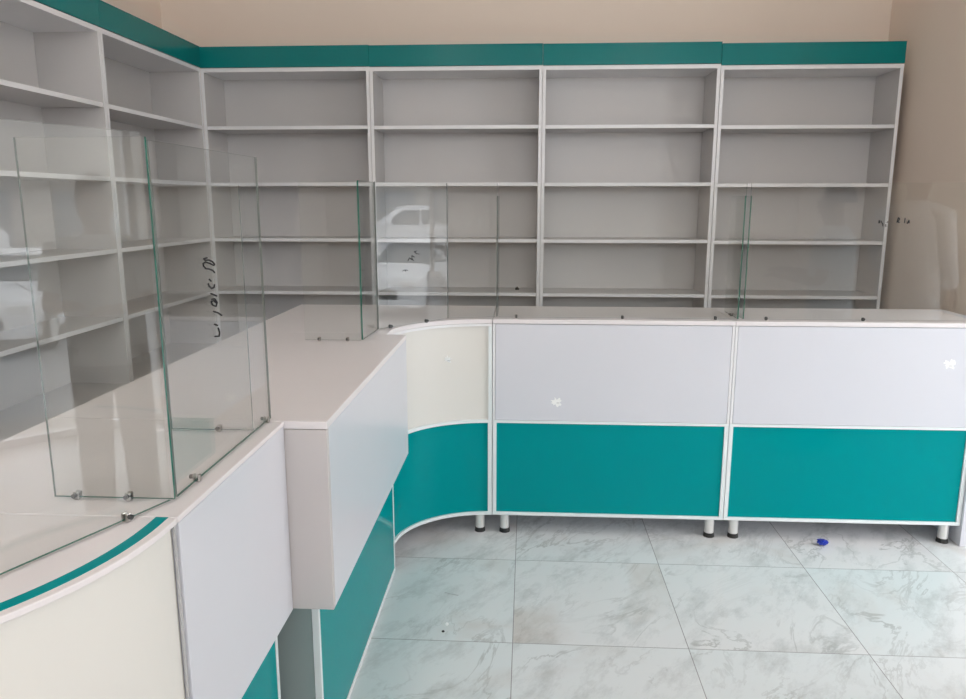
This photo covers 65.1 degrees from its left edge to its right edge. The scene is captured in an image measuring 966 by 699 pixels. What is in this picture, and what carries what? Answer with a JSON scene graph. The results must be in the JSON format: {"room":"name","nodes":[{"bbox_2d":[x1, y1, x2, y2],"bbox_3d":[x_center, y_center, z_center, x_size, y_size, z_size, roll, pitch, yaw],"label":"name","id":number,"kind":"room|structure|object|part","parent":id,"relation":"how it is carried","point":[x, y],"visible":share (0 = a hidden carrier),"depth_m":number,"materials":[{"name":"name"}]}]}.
{"room":"pharmacy","nodes":[
{"label":"pharmacy","id":0,"kind":"room"},
{"bbox_2d":[102,0,161,28],"bbox_3d":[-2.240,-0.290,0.883,0.100,3.150,7.980,1,11,3],"label":"wall","id":1,"kind":"structure","parent":0,"point":[149,11],"depth_m":4.39,"materials":[{"name":"beige paint"}]},
{"bbox_2d":[160,0,891,339],"bbox_3d":[0.201,-1.042,4.714,4.518,3.150,0.100,1,11,3],"label":"wall","id":2,"kind":"structure","parent":0,"point":[203,23],"depth_m":4.49,"materials":[{"name":"beige paint"}]},
{"bbox_2d":[349,515,965,698],"bbox_3d":[0.585,1.316,1.030,5.760,0.060,8.180,1,11,3],"label":"floor","id":3,"kind":"structure","parent":0,"point":[547,607],"depth_m":2.74,"materials":[{"name":"tile"}]},
{"bbox_2d":[0,0,131,440],"bbox_3d":[-1.855,-0.286,3.008,0.307,2.322,1.035,1,11,3],"label":"shelving unit","id":4,"kind":"object","parent":3,"relation":"on","point":[51,65],"visible":0.65,"depth_m":3.33,"materials":[{"name":"laminate"}]},
{"bbox_3d":[-2.003,-0.232,3.027,0.012,2.170,0.995,1,11,3],"label":"panel","id":5,"kind":"part","parent":4,"relation":"part of","materials":[{"name":"laminate"}]},
{"bbox_3d":[-1.858,-1.301,2.809,0.301,0.022,1.035,1,11,3],"label":"panel","id":6,"kind":"part","parent":4,"relation":"part of","materials":[{"name":"white laminate"}]},
{"bbox_3d":[-1.855,-0.989,2.870,0.284,0.018,0.995,1,11,3],"label":"shelf","id":7,"kind":"part","parent":4,"relation":"part of","materials":[{"name":"laminate"}]},
{"bbox_3d":[-1.855,-0.676,2.932,0.284,0.018,0.995,1,11,3],"label":"shelf","id":8,"kind":"part","parent":4,"relation":"part of","materials":[{"name":"laminate"}]},
{"bbox_3d":[-1.855,-0.359,2.994,0.284,0.018,0.995,1,11,3],"label":"shelf","id":9,"kind":"part","parent":4,"relation":"part of","materials":[{"name":"laminate"}]},
{"bbox_3d":[-1.855,-0.050,3.054,0.284,0.018,0.995,1,11,3],"label":"shelf","id":10,"kind":"part","parent":4,"relation":"part of","materials":[{"name":"laminate"}]},
{"bbox_3d":[-1.855,0.264,3.116,0.284,0.018,0.995,1,11,3],"label":"shelf","id":11,"kind":"part","parent":4,"relation":"part of","materials":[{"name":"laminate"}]},
{"bbox_3d":[-1.829,-0.326,3.517,0.300,2.205,0.018,1,11,3],"label":"panel","id":12,"kind":"part","parent":4,"relation":"part of","materials":[{"name":"laminate"}]},
{"bbox_2d":[0,514,189,698],"bbox_3d":[-0.769,0.788,1.046,0.543,0.971,0.526,1,11,3],"label":"counter","id":13,"kind":"object","parent":3,"relation":"on","point":[96,616],"depth_m":1.06,"materials":[{"name":"laminate"}]},
{"bbox_2d":[0,119,169,574],"bbox_3d":[-0.609,0.001,1.005,0.019,0.592,0.432,5,12,25],"label":"glass screen","id":14,"kind":"object","parent":13,"relation":"on","point":[125,517],"visible":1,"depth_m":1.13,"materials":[{"name":"clear glass"}]},
{"bbox_2d":[0,514,176,623],"bbox_3d":[-0.769,0.318,0.952,0.543,0.010,0.524,1,11,3],"label":"countertop","id":15,"kind":"structure","parent":13,"relation":"on","point":[24,538],"depth_m":1.09,"materials":[{"name":"laminate"}]},
{"bbox_2d":[0,418,292,698],"bbox_3d":[-0.738,0.687,1.563,0.543,0.970,0.530,1,11,3],"label":"counter","id":16,"kind":"object","parent":3,"relation":"on","point":[232,526],"depth_m":1.45,"materials":[{"name":"laminate"}]},
{"bbox_2d":[13,137,175,500],"bbox_3d":[-0.616,-0.036,1.206,0.206,0.586,0.019,1,11,3],"label":"glass screen","id":17,"kind":"object","parent":16,"relation":"on","point":[77,495],"visible":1,"depth_m":1.22,"materials":[{"name":"clear glass"}]},
{"bbox_2d":[0,418,283,522],"bbox_3d":[-0.738,0.216,1.470,0.543,0.010,0.530,1,11,3],"label":"countertop","id":18,"kind":"structure","parent":16,"relation":"on","point":[93,456],"depth_m":1.44,"materials":[{"name":"laminate"}]},
{"bbox_2d":[152,185,253,431],"bbox_3d":[-0.587,-0.078,1.589,0.180,0.522,0.019,1,11,3],"label":"glass screen","id":19,"kind":"object","parent":16,"relation":"on","point":[218,428],"visible":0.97,"depth_m":1.60,"materials":[{"name":"clear glass"}]},
{"bbox_2d":[146,140,270,496],"bbox_3d":[-0.503,-0.080,1.442,0.019,0.582,0.471,1,11,3],"label":"glass screen","id":20,"kind":"object","parent":16,"relation":"on","point":[191,476],"visible":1,"depth_m":1.38,"materials":[{"name":"clear glass"}]},
{"bbox_3d":[-0.476,0.447,1.502,0.016,0.454,0.526,1,11,3],"label":"panel","id":21,"kind":"part","parent":16,"relation":"part of","materials":[{"name":"white laminate"}]},
{"bbox_3d":[-0.515,0.911,1.594,0.007,0.487,0.502,1,11,3],"label":"panel","id":22,"kind":"part","parent":16,"relation":"part of","materials":[{"name":"teal laminate"}]},
{"bbox_3d":[-0.519,0.919,1.595,0.018,0.503,0.530,1,11,3],"label":"edge trim","id":23,"kind":"part","parent":16,"relation":"part of","materials":[{"name":"white"}]},
{"bbox_2d":[98,0,218,380],"bbox_3d":[-1.795,-0.485,4.022,0.307,2.322,1.035,1,11,3],"label":"shelving unit","id":24,"kind":"object","parent":3,"relation":"on","point":[152,79],"visible":0.58,"depth_m":4.29,"materials":[{"name":"laminate"}]},
{"bbox_3d":[-1.942,-0.431,4.041,0.012,2.170,0.995,1,11,3],"label":"panel","id":25,"kind":"part","parent":24,"relation":"part of","materials":[{"name":"laminate"}]},
{"bbox_3d":[-1.651,-1.620,3.791,0.019,0.004,1.034,1,11,3],"label":"header trim","id":26,"kind":"part","parent":24,"relation":"part of","materials":[{"name":"teal laminate"}]},
{"bbox_3d":[-1.798,-1.500,3.823,0.301,0.022,1.035,1,11,3],"label":"panel","id":27,"kind":"part","parent":24,"relation":"part of","materials":[{"name":"white laminate"}]},
{"bbox_3d":[-1.794,-1.188,3.884,0.284,0.018,0.995,1,11,3],"label":"shelf","id":28,"kind":"part","parent":24,"relation":"part of","materials":[{"name":"laminate"}]},
{"bbox_3d":[-1.794,-0.875,3.945,0.284,0.018,0.995,1,11,3],"label":"shelf","id":29,"kind":"part","parent":24,"relation":"part of","materials":[{"name":"laminate"}]},
{"bbox_3d":[-1.794,-0.558,4.008,0.284,0.018,0.995,1,11,3],"label":"shelf","id":30,"kind":"part","parent":24,"relation":"part of","materials":[{"name":"laminate"}]},
{"bbox_3d":[-1.794,-0.249,4.068,0.284,0.018,0.995,1,11,3],"label":"shelf","id":31,"kind":"part","parent":24,"relation":"part of","materials":[{"name":"laminate"}]},
{"bbox_3d":[-1.794,0.065,4.130,0.284,0.018,0.995,1,11,3],"label":"shelf","id":32,"kind":"part","parent":24,"relation":"part of","materials":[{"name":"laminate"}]},
{"bbox_3d":[-1.769,-0.525,4.531,0.300,2.205,0.018,1,11,3],"label":"panel","id":33,"kind":"part","parent":24,"relation":"part of","materials":[{"name":"laminate"}]},
{"bbox_2d":[53,332,407,698],"bbox_3d":[-0.639,0.523,2.397,0.641,0.970,1.174,1,11,3],"label":"counter","id":34,"kind":"object","parent":3,"relation":"on","point":[341,404],"depth_m":2.03,"materials":[{"name":"laminate"}]},
{"bbox_2d":[53,332,405,428],"bbox_3d":[-0.639,0.056,2.305,0.641,0.018,1.174,1,11,3],"label":"countertop","id":35,"kind":"structure","parent":34,"relation":"on","point":[312,381],"depth_m":2.08,"materials":[{"name":"laminate"}]},
{"bbox_3d":[-0.711,0.845,1.972,0.554,0.503,0.017,1,11,3],"label":"panel","id":36,"kind":"part","parent":34,"relation":"part of","materials":[{"name":"grey laminate"}]},
{"bbox_3d":[-0.432,0.399,1.770,0.157,0.446,0.017,1,11,3],"label":"panel","id":37,"kind":"part","parent":34,"relation":"part of","materials":[{"name":"white laminate"}]},
{"bbox_2d":[305,181,361,340],"bbox_3d":[-0.535,-0.303,2.644,0.203,0.557,0.019,1,11,3],"label":"glass screen","id":38,"kind":"object","parent":34,"relation":"on","point":[318,338],"visible":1,"depth_m":2.67,"materials":[{"name":"clear glass"}]},
{"bbox_3d":[-0.393,0.746,2.475,0.018,0.503,1.077,1,11,3],"label":"edge trim","id":39,"kind":"part","parent":34,"relation":"part of","materials":[{"name":"white"}]},
{"bbox_3d":[-0.390,0.738,2.473,0.007,0.487,1.049,1,11,3],"label":"panel","id":40,"kind":"part","parent":34,"relation":"part of","materials":[{"name":"teal laminate"}]},
{"bbox_2d":[357,180,377,339],"bbox_3d":[-0.419,-0.330,2.760,0.005,0.556,0.229,1,11,6],"label":"glass screen","id":41,"kind":"object","parent":34,"relation":"on","point":[357,180],"visible":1,"depth_m":2.69,"materials":[{"name":"clear glass"}]},
{"bbox_3d":[-0.329,0.290,2.325,0.016,0.446,1.124,1,11,3],"label":"panel","id":42,"kind":"part","parent":34,"relation":"part of","materials":[{"name":"white laminate"}]},
{"bbox_2d":[199,45,375,341],"bbox_3d":[-1.122,-0.605,4.640,0.978,2.320,0.307,1,11,3],"label":"shelving unit","id":43,"kind":"object","parent":3,"relation":"on","point":[307,128],"visible":0.51,"depth_m":4.65,"materials":[{"name":"laminate"}]},
{"bbox_3d":[-1.600,-0.553,4.682,0.018,2.203,0.300,1,11,3],"label":"panel","id":44,"kind":"part","parent":43,"relation":"part of","materials":[{"name":"laminate"}]},
{"bbox_3d":[-1.130,-1.713,4.276,0.976,0.004,0.019,1,11,3],"label":"header trim","id":45,"kind":"part","parent":43,"relation":"part of","materials":[{"name":"laminate"}]},
{"bbox_3d":[-1.122,-1.619,4.444,0.978,0.022,0.301,1,11,3],"label":"panel","id":46,"kind":"part","parent":43,"relation":"part of","materials":[{"name":"white laminate"}]},
{"bbox_3d":[-1.122,-1.307,4.502,0.938,0.018,0.284,1,11,3],"label":"shelf","id":47,"kind":"part","parent":43,"relation":"part of","materials":[{"name":"laminate"}]},
{"bbox_3d":[-1.122,-0.678,4.625,0.938,0.018,0.284,1,11,3],"label":"shelf","id":48,"kind":"part","parent":43,"relation":"part of","materials":[{"name":"laminate"}]},
{"bbox_3d":[-1.122,-0.369,4.686,0.938,0.018,0.284,1,11,3],"label":"shelf","id":49,"kind":"part","parent":43,"relation":"part of","materials":[{"name":"laminate"}]},
{"bbox_3d":[-1.122,-0.995,4.563,0.938,0.018,0.284,1,11,3],"label":"shelf","id":50,"kind":"part","parent":43,"relation":"part of","materials":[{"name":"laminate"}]},
{"bbox_3d":[-0.644,-0.542,4.628,0.018,2.203,0.300,1,11,3],"label":"panel","id":51,"kind":"part","parent":43,"relation":"part of","materials":[{"name":"laminate"}]},
{"bbox_2d":[242,304,495,542],"bbox_3d":[-0.431,0.337,3.345,0.945,0.970,0.776,1,11,3],"label":"counter","id":52,"kind":"object","parent":3,"relation":"on","point":[446,471],"depth_m":3.24,"materials":[{"name":"laminate"}]},
{"bbox_2d":[242,304,495,334],"bbox_3d":[-0.431,-0.130,3.254,0.945,0.018,0.776,1,11,3],"label":"countertop","id":53,"kind":"structure","parent":52,"relation":"on","point":[304,317],"depth_m":3.22,"materials":[{"name":"laminate"}]},
{"bbox_2d":[374,182,447,328],"bbox_3d":[-0.274,-0.377,3.008,0.022,0.562,0.374,11,15,43],"label":"glass screen","id":54,"kind":"object","parent":52,"relation":"on","point":[425,320],"visible":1,"depth_m":3.09,"materials":[{"name":"clear glass"}]},
{"bbox_3d":[-0.205,0.540,3.209,0.546,0.417,0.125,-9,14,-39],"label":"panel","id":55,"kind":"part","parent":52,"relation":"part of","materials":[{"name":"teal plastic"}]},
{"bbox_3d":[-0.201,-0.081,3.083,0.538,0.011,0.125,-9,14,-39],"label":"trim","id":56,"kind":"part","parent":52,"relation":"part of","materials":[{"name":"white laminate"}]},
{"bbox_3d":[-0.206,0.120,3.128,0.549,0.421,0.125,-9,14,-39],"label":"panel","id":57,"kind":"part","parent":52,"relation":"part of","materials":[{"name":"beige laminate"}]},
{"bbox_3d":[-0.205,0.751,3.251,0.555,0.014,0.137,-9,14,-39],"label":"trim","id":58,"kind":"part","parent":52,"relation":"part of","materials":[{"name":"white plastic"}]},
{"bbox_3d":[-0.204,0.335,3.167,0.549,0.014,0.133,-9,14,-39],"label":"edge trim","id":59,"kind":"part","parent":52,"relation":"part of","materials":[{"name":"white"}]},
{"bbox_2d":[448,183,496,317],"bbox_3d":[-0.042,-0.411,3.168,0.208,0.558,0.005,-2,11,-12],"label":"glass screen","id":60,"kind":"object","parent":52,"relation":"on","point":[496,183],"visible":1,"depth_m":3.15,"materials":[{"name":"clear glass"}]},
{"bbox_3d":[-0.013,0.766,3.410,0.042,0.080,0.042,1,11,3],"label":"leg","id":61,"kind":"part","parent":52,"relation":"part of","materials":[{"name":"silver metal"}]},
{"bbox_3d":[0.031,0.310,3.292,0.018,0.835,0.019,1,11,3],"label":"trim","id":62,"kind":"part","parent":52,"relation":"part of","materials":[{"name":"white"}]},
{"bbox_3d":[0.043,0.271,3.497,0.017,0.862,0.397,1,11,3],"label":"panel","id":63,"kind":"part","parent":52,"relation":"part of","materials":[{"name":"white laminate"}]},
{"bbox_2d":[368,43,542,305],"bbox_3d":[-0.146,-0.593,4.585,0.978,2.318,0.307,1,11,3],"label":"shelving unit","id":64,"kind":"object","parent":3,"relation":"on","point":[471,122],"visible":0.66,"depth_m":4.60,"materials":[{"name":"laminate"}]},
{"bbox_3d":[-0.624,-0.541,4.627,0.018,2.201,0.300,1,11,3],"label":"panel","id":65,"kind":"part","parent":64,"relation":"part of","materials":[{"name":"laminate"}]},
{"bbox_3d":[-0.154,-1.700,4.221,0.976,0.004,0.019,1,11,3],"label":"header trim","id":66,"kind":"part","parent":64,"relation":"part of","materials":[{"name":"laminate"}]},
{"bbox_3d":[-0.146,-1.606,4.389,0.978,0.022,0.301,1,11,3],"label":"panel","id":67,"kind":"part","parent":64,"relation":"part of","materials":[{"name":"white laminate"}]},
{"bbox_3d":[-0.146,-1.294,4.446,0.938,0.018,0.284,1,11,3],"label":"shelf","id":68,"kind":"part","parent":64,"relation":"part of","materials":[{"name":"laminate"}]},
{"bbox_3d":[-0.146,-0.666,4.570,0.938,0.018,0.284,1,11,3],"label":"shelf","id":69,"kind":"part","parent":64,"relation":"part of","materials":[{"name":"laminate"}]},
{"bbox_3d":[-0.146,-0.357,4.630,0.938,0.018,0.284,1,11,3],"label":"shelf","id":70,"kind":"part","parent":64,"relation":"part of","materials":[{"name":"laminate"}]},
{"bbox_3d":[-0.146,-0.982,4.508,0.938,0.018,0.284,1,11,3],"label":"shelf","id":71,"kind":"part","parent":64,"relation":"part of","materials":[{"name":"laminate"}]},
{"bbox_3d":[0.332,-0.530,4.572,0.018,2.201,0.300,1,11,3],"label":"panel","id":72,"kind":"part","parent":64,"relation":"part of","materials":[{"name":"laminate"}]},
{"bbox_2d":[492,306,735,537],"bbox_3d":[0.558,0.314,3.464,1.010,0.970,0.419,1,11,3],"label":"counter","id":73,"kind":"object","parent":3,"relation":"on","point":[597,412],"depth_m":3.26,"materials":[{"name":"laminate"}]},
{"bbox_2d":[496,196,499,315],"bbox_3d":[0.065,-0.410,3.293,0.005,0.508,0.184,1,11,3],"label":"glass screen","id":74,"kind":"object","parent":73,"relation":"on","point":[498,197],"visible":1,"depth_m":3.23,"materials":[{"name":"clear glass"}]},
{"bbox_3d":[0.097,0.767,3.404,0.042,0.080,0.042,1,11,3],"label":"leg","id":75,"kind":"part","parent":73,"relation":"part of","materials":[{"name":"silver metal"}]},
{"bbox_3d":[0.546,0.521,3.306,0.982,0.417,0.007,1,11,3],"label":"panel","id":76,"kind":"part","parent":73,"relation":"part of","materials":[{"name":"teal plastic"}]},
{"bbox_3d":[0.546,0.524,3.309,1.010,0.438,0.028,1,11,3],"label":"edge trim","id":77,"kind":"part","parent":73,"relation":"part of","materials":[{"name":"white"}]},
{"bbox_3d":[0.546,0.103,3.220,0.987,0.421,0.016,1,11,3],"label":"panel","id":78,"kind":"part","parent":73,"relation":"part of","materials":[{"name":"white laminate"}]},
{"bbox_2d":[493,306,735,325],"bbox_3d":[0.558,-0.153,3.372,1.010,0.018,0.419,1,11,3],"label":"countertop","id":79,"kind":"structure","parent":73,"relation":"on","point":[506,314],"depth_m":3.30,"materials":[{"name":"laminate"}]},
{"bbox_2d":[515,192,746,319],"bbox_3d":[0.570,-0.406,3.150,1.008,0.563,0.019,1,11,3],"label":"glass screen","id":80,"kind":"object","parent":73,"relation":"on","point":[622,317],"visible":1,"depth_m":3.18,"materials":[{"name":"clear glass"}]},
{"bbox_3d":[1.003,0.777,3.352,0.042,0.080,0.042,1,11,3],"label":"leg","id":81,"kind":"part","parent":73,"relation":"part of","materials":[{"name":"silver metal"}]},
{"bbox_2d":[539,41,722,307],"bbox_3d":[0.830,-0.581,4.529,0.978,2.316,0.307,1,11,3],"label":"shelving unit","id":82,"kind":"object","parent":3,"relation":"on","point":[629,137],"visible":0.64,"depth_m":4.55,"materials":[{"name":"laminate"}]},
{"bbox_3d":[0.352,-0.529,4.571,0.018,2.198,0.300,1,11,3],"label":"panel","id":83,"kind":"part","parent":82,"relation":"part of","materials":[{"name":"laminate"}]},
{"bbox_3d":[0.830,-0.345,4.574,0.938,0.018,0.284,1,11,3],"label":"shelf","id":84,"kind":"part","parent":82,"relation":"part of","materials":[{"name":"laminate"}]},
{"bbox_3d":[0.830,-0.970,4.452,0.938,0.018,0.284,1,11,3],"label":"shelf","id":85,"kind":"part","parent":82,"relation":"part of","materials":[{"name":"laminate"}]},
{"bbox_3d":[0.830,-0.654,4.514,0.938,0.018,0.284,1,11,3],"label":"shelf","id":86,"kind":"part","parent":82,"relation":"part of","materials":[{"name":"laminate"}]},
{"bbox_3d":[0.830,-1.282,4.391,0.938,0.018,0.284,1,11,3],"label":"shelf","id":87,"kind":"part","parent":82,"relation":"part of","materials":[{"name":"laminate"}]},
{"bbox_3d":[0.830,-1.593,4.333,0.978,0.021,0.301,1,11,3],"label":"panel","id":88,"kind":"part","parent":82,"relation":"part of","materials":[{"name":"white laminate"}]},
{"bbox_3d":[0.821,-1.687,4.165,0.976,0.004,0.019,1,11,3],"label":"header trim","id":89,"kind":"part","parent":82,"relation":"part of","materials":[{"name":"laminate"}]},
{"bbox_3d":[1.308,-0.518,4.516,0.018,2.198,0.300,1,11,3],"label":"panel","id":90,"kind":"part","parent":82,"relation":"part of","materials":[{"name":"laminate"}]},
{"bbox_2d":[707,41,906,308],"bbox_3d":[1.805,-0.564,4.470,0.978,2.306,0.307,1,11,3],"label":"shelving unit","id":91,"kind":"object","parent":3,"relation":"on","point":[815,144],"visible":0.52,"depth_m":4.48,"materials":[{"name":"laminate"}]},
{"bbox_3d":[1.328,-0.513,4.512,0.018,2.190,0.300,1,11,3],"label":"panel","id":92,"kind":"part","parent":91,"relation":"part of","materials":[{"name":"laminate"}]},
{"bbox_3d":[1.805,-0.330,4.515,0.938,0.018,0.284,1,11,3],"label":"shelf","id":93,"kind":"part","parent":91,"relation":"part of","materials":[{"name":"laminate"}]},
{"bbox_3d":[1.805,-0.952,4.393,0.938,0.018,0.284,1,11,3],"label":"shelf","id":94,"kind":"part","parent":91,"relation":"part of","materials":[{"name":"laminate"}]},
{"bbox_3d":[1.805,-0.637,4.455,0.938,0.018,0.284,1,11,3],"label":"shelf","id":95,"kind":"part","parent":91,"relation":"part of","materials":[{"name":"laminate"}]},
{"bbox_3d":[1.805,-1.262,4.332,0.938,0.018,0.284,1,11,3],"label":"shelf","id":96,"kind":"part","parent":91,"relation":"part of","materials":[{"name":"laminate"}]},
{"bbox_3d":[1.806,-1.573,4.275,0.978,0.021,0.301,1,11,3],"label":"panel","id":97,"kind":"part","parent":91,"relation":"part of","materials":[{"name":"white laminate"}]},
{"bbox_3d":[1.797,-1.666,4.107,0.976,0.004,0.019,1,11,3],"label":"header trim","id":98,"kind":"part","parent":91,"relation":"part of","materials":[{"name":"laminate"}]},
{"bbox_3d":[2.284,-0.502,4.457,0.018,2.190,0.300,1,11,3],"label":"panel","id":99,"kind":"part","parent":91,"relation":"part of","materials":[{"name":"laminate"}]},
{"bbox_2d":[817,539,828,545],"bbox_3d":[1.466,0.832,3.266,0.055,0.030,0.036,-3,11,-13],"label":"scrap","id":100,"kind":"object","parent":3,"relation":"on","point":[823,542],"visible":1,"depth_m":3.25,"materials":[{"name":"blue plastic"}]},
{"bbox_2d":[713,308,965,546],"bbox_3d":[1.587,0.326,3.401,1.048,0.970,0.428,1,11,3],"label":"counter","id":101,"kind":"object","parent":3,"relation":"on","point":[836,416],"depth_m":3.20,"materials":[{"name":"laminate"}]},
{"bbox_3d":[1.108,0.778,3.346,0.042,0.080,0.042,1,11,3],"label":"leg","id":102,"kind":"part","parent":101,"relation":"part of","materials":[{"name":"silver metal"}]},
{"bbox_2d":[726,196,745,318],"bbox_3d":[1.076,-0.397,3.240,0.019,0.512,0.214,1,11,3],"label":"glass screen","id":103,"kind":"object","parent":101,"relation":"on","point":[745,196],"visible":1,"depth_m":3.14,"materials":[{"name":"clear glass"}]},
{"bbox_2d":[731,196,751,318],"bbox_3d":[1.102,-0.399,3.238,0.005,0.508,0.214,1,11,3],"label":"glass screen","id":104,"kind":"object","parent":101,"relation":"on","point":[751,196],"visible":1,"depth_m":3.13,"materials":[{"name":"clear glass"}]},
{"bbox_2d":[743,184,917,320],"bbox_3d":[1.577,-0.394,3.092,0.974,0.563,0.019,1,11,3],"label":"glass screen","id":105,"kind":"object","parent":101,"relation":"on","point":[765,318],"visible":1,"depth_m":3.14,"materials":[{"name":"clear glass"}]},
{"bbox_2d":[713,308,965,327],"bbox_3d":[1.564,-0.142,3.315,1.002,0.018,0.419,1,11,3],"label":"countertop","id":106,"kind":"structure","parent":101,"relation":"on","point":[927,318],"depth_m":3.25,"materials":[{"name":"laminate"}]},
{"bbox_3d":[1.553,0.535,3.252,1.002,0.438,0.028,1,11,3],"label":"edge trim","id":107,"kind":"part","parent":101,"relation":"part of","materials":[{"name":"white"}]},
{"bbox_3d":[1.552,0.532,3.248,0.974,0.417,0.007,1,11,3],"label":"panel","id":108,"kind":"part","parent":101,"relation":"part of","materials":[{"name":"teal plastic"}]},
{"bbox_3d":[1.552,0.114,3.162,0.979,0.421,0.016,1,11,3],"label":"panel","id":109,"kind":"part","parent":101,"relation":"part of","materials":[{"name":"white laminate"}]},
{"bbox_3d":[2.005,0.788,3.295,0.042,0.080,0.042,1,11,3],"label":"leg","id":110,"kind":"part","parent":101,"relation":"part of","materials":[{"name":"silver metal"}]},
{"bbox_3d":[2.087,0.332,3.372,0.045,0.970,0.428,1,11,3],"label":"panel","id":111,"kind":"part","parent":101,"relation":"part of","materials":[{"name":"white laminate"}]},
{"bbox_2d":[879,0,965,314],"bbox_3d":[2.969,-0.857,3.769,1.322,3.150,1.500,1,11,3],"label":"wall","id":112,"kind":"structure","parent":0,"point":[925,259],"depth_m":3.93,"materials":[{"name":"beige paint"}]}
]}

